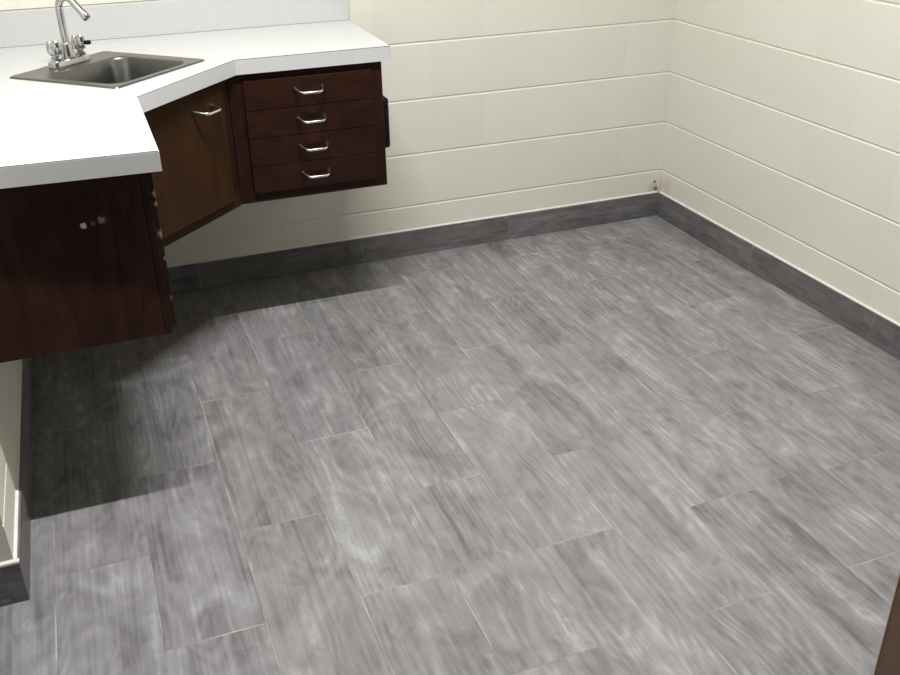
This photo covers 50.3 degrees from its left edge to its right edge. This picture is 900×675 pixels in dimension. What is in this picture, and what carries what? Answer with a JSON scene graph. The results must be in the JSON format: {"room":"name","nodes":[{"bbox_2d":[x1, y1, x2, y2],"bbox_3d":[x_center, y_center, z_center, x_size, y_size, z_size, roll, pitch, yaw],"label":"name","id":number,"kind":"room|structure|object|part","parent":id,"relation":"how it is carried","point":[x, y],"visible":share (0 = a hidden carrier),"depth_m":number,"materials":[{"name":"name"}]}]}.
{"room":"medical exam room","nodes":[
{"label":"medical exam room","id":0,"kind":"room"},
{"bbox_2d":[0,360,19,561],"bbox_3d":[-1.301,-1.068,2.014,0.150,3.000,1.512,-11,29,-18],"label":"wall","id":1,"kind":"structure","parent":0,"point":[9,371],"depth_m":2.27,"materials":[{"name":"beige paint"}]},
{"bbox_2d":[0,558,29,606],"bbox_3d":[-0.996,0.537,2.052,0.162,0.108,0.012,-11,29,-18],"label":"baseboard","id":2,"kind":"structure","parent":1,"relation":"attached to","point":[13,586],"depth_m":2.06,"materials":[{"name":"grey wood"}]},
{"bbox_2d":[13,358,31,594],"bbox_3d":[-1.200,0.199,2.708,0.012,0.108,1.512,-11,29,-18],"label":"baseboard","id":3,"kind":"structure","parent":1,"relation":"attached to","point":[22,521],"depth_m":2.40,"materials":[{"name":"grey wood"}]},
{"bbox_2d":[0,172,176,362],"bbox_3d":[-0.897,-0.258,2.239,0.446,0.391,0.507,-11,29,-18],"label":"base cabinet","id":4,"kind":"object","parent":1,"relation":"attached to","point":[83,263],"visible":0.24,"depth_m":2.04,"materials":[{"name":"brown wood"}]},
{"bbox_3d":[-0.730,-0.290,2.294,0.016,0.391,0.504,-11,29,-18],"label":"frame","id":5,"kind":"part","parent":4,"relation":"part of","materials":[{"name":"brown wood"}]},
{"bbox_3d":[-0.713,-0.286,2.285,0.015,0.369,0.466,-11,29,-18],"label":"door","id":6,"kind":"part","parent":4,"relation":"part of","materials":[{"name":"brown wood"}]},
{"bbox_2d":[144,80,241,246],"bbox_3d":[-1.011,-0.561,2.825,0.708,0.391,0.801,-11,29,-18],"label":"base cabinet","id":7,"kind":"object","parent":1,"relation":"attached to","point":[197,184],"visible":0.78,"depth_m":2.67,"materials":[{"name":"brown wood"}]},
{"bbox_2d":[0,0,390,188],"bbox_3d":[-0.678,-0.727,2.546,1.220,0.147,1.367,-11,29,-18],"label":"countertop","id":8,"kind":"structure","parent":7,"relation":"on","point":[50,132],"depth_m":2.80,"materials":[{"name":"white laminate"}]},
{"bbox_2d":[46,0,90,69],"bbox_3d":[-1.058,-0.851,2.650,0.133,0.191,0.133,-11,29,-18],"label":"faucet","id":9,"kind":"object","parent":8,"relation":"on","point":[69,57],"visible":1,"depth_m":2.65,"materials":[{"name":"silver metal"}]},
{"bbox_3d":[-1.089,-0.789,2.640,0.036,0.056,0.036,0,28,2],"label":"handle","id":10,"kind":"part","parent":9,"relation":"part of","materials":[{"name":"silver metal"}]},
{"bbox_3d":[-1.069,-0.778,2.695,0.048,0.021,0.140,11,30,22],"label":"plate","id":11,"kind":"part","parent":9,"relation":"part of","materials":[{"name":"silver metal"}]},
{"bbox_3d":[-1.031,-0.868,2.627,0.110,0.141,0.021,11,30,22],"label":"spout","id":12,"kind":"part","parent":9,"relation":"part of","materials":[{"name":"silver metal"}]},
{"bbox_3d":[-1.051,-0.829,2.716,0.036,0.056,0.036,0,28,2],"label":"handle","id":13,"kind":"part","parent":9,"relation":"part of","materials":[{"name":"silver metal"}]},
{"bbox_2d":[10,51,204,88],"bbox_3d":[-0.937,-0.681,2.680,0.372,0.145,0.372,11,30,22],"label":"sink","id":14,"kind":"object","parent":8,"relation":"in","point":[105,69],"visible":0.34,"depth_m":2.74,"materials":[{"name":"silver metal"}]},
{"bbox_3d":[-0.722,-0.329,2.757,0.006,0.030,0.398,11,30,22],"label":"rail","id":15,"kind":"part","parent":7,"relation":"part of","materials":[{"name":"brown wood"}]},
{"bbox_3d":[-0.665,-0.628,2.647,0.050,0.015,0.092,11,30,22],"label":"handle","id":16,"kind":"part","parent":7,"relation":"part of","materials":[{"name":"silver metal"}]},
{"bbox_3d":[-0.733,-0.492,2.682,0.019,0.391,0.411,11,30,22],"label":"frame","id":17,"kind":"part","parent":7,"relation":"part of","materials":[{"name":"brown wood"}]},
{"bbox_2d":[0,0,675,265],"bbox_3d":[-1.235,-1.492,2.825,4.750,3.000,0.150,-11,29,-18],"label":"wall","id":18,"kind":"structure","parent":0,"point":[496,107],"depth_m":3.66,"materials":[{"name":"beige paint"}]},
{"bbox_2d":[0,0,348,47],"bbox_3d":[-0.919,-1.033,3.095,1.220,0.104,0.020,-11,29,-18],"label":"backsplash","id":19,"kind":"structure","parent":18,"relation":"attached to","point":[29,27],"depth_m":3.08,"materials":[{"name":"white laminate"}]},
{"bbox_2d":[226,61,389,203],"bbox_3d":[-0.488,-0.720,3.109,0.497,0.391,0.568,-11,29,-18],"label":"base cabinet","id":20,"kind":"object","parent":18,"relation":"attached to","point":[308,131],"visible":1,"depth_m":2.91,"materials":[{"name":"brown wood"}]},
{"bbox_3d":[-0.420,-0.738,2.857,0.390,0.087,0.017,-11,29,-18],"label":"drawer","id":21,"kind":"part","parent":20,"relation":"part of","materials":[{"name":"brown wood"}]},
{"bbox_3d":[-0.411,-0.730,2.825,0.092,0.015,0.050,-11,29,-18],"label":"handle","id":22,"kind":"part","parent":20,"relation":"part of","materials":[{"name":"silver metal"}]},
{"bbox_3d":[-0.418,-0.661,2.897,0.390,0.083,0.017,-11,29,-18],"label":"drawer","id":23,"kind":"part","parent":20,"relation":"part of","materials":[{"name":"brown wood"}]},
{"bbox_3d":[-0.409,-0.653,2.865,0.092,0.015,0.050,-11,29,-18],"label":"handle","id":24,"kind":"part","parent":20,"relation":"part of","materials":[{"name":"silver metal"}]},
{"bbox_3d":[-0.417,-0.586,2.936,0.390,0.083,0.017,-11,29,-18],"label":"drawer","id":25,"kind":"part","parent":20,"relation":"part of","materials":[{"name":"brown wood"}]},
{"bbox_3d":[-0.408,-0.579,2.905,0.092,0.015,0.050,-11,29,-18],"label":"handle","id":26,"kind":"part","parent":20,"relation":"part of","materials":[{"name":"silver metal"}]},
{"bbox_3d":[-0.415,-0.512,2.975,0.390,0.082,0.017,-11,29,-18],"label":"drawer","id":27,"kind":"part","parent":20,"relation":"part of","materials":[{"name":"brown wood"}]},
{"bbox_3d":[-0.406,-0.504,2.943,0.092,0.015,0.050,-11,29,-18],"label":"handle","id":28,"kind":"part","parent":20,"relation":"part of","materials":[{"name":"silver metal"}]},
{"bbox_2d":[167,191,657,293],"bbox_3d":[-0.289,-0.349,3.723,2.517,0.108,0.012,-11,29,-18],"label":"baseboard","id":29,"kind":"structure","parent":18,"relation":"attached to","point":[198,275],"depth_m":3.75,"materials":[{"name":"grey wood"}]},
{"bbox_2d":[657,176,660,192],"bbox_3d":[0.889,-0.652,4.077,0.024,0.070,0.022,-11,29,-18],"label":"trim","id":30,"kind":"structure","parent":18,"relation":"attached to","point":[659,179],"depth_m":4.07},
{"bbox_2d":[0,215,899,674],"bbox_3d":[-0.442,0.888,1.583,4.900,0.100,4.810,-11,29,-18],"label":"floor","id":31,"kind":"structure","parent":0,"point":[620,447],"depth_m":2.47,"materials":[{"name":"grey tile"}]},
{"bbox_2d":[660,0,899,322],"bbox_3d":[1.586,-1.107,1.978,0.150,3.000,3.610,-11,29,-18],"label":"wall","id":32,"kind":"structure","parent":0,"point":[782,129],"depth_m":3.24,"materials":[{"name":"beige paint"}]},
{"bbox_2d":[656,191,899,359],"bbox_3d":[1.510,0.157,2.683,0.012,0.108,3.460,-11,29,-18],"label":"baseboard","id":33,"kind":"structure","parent":32,"relation":"attached to","point":[866,322],"depth_m":3.39,"materials":[{"name":"grey wood"}]},
{"bbox_3d":[-0.010,0.059,-0.196,4.600,3.000,0.150,-11,29,-18],"label":"wall","id":34,"kind":"structure","parent":0,"visible":0},
{"bbox_2d":[873,572,899,674],"bbox_3d":[0.559,0.125,0.685,0.184,2.032,0.932,3,28,8],"label":"door","id":35,"kind":"structure","parent":34,"relation":"in","point":[888,659],"depth_m":1.33,"materials":[{"name":"brown wood"}]}
]}

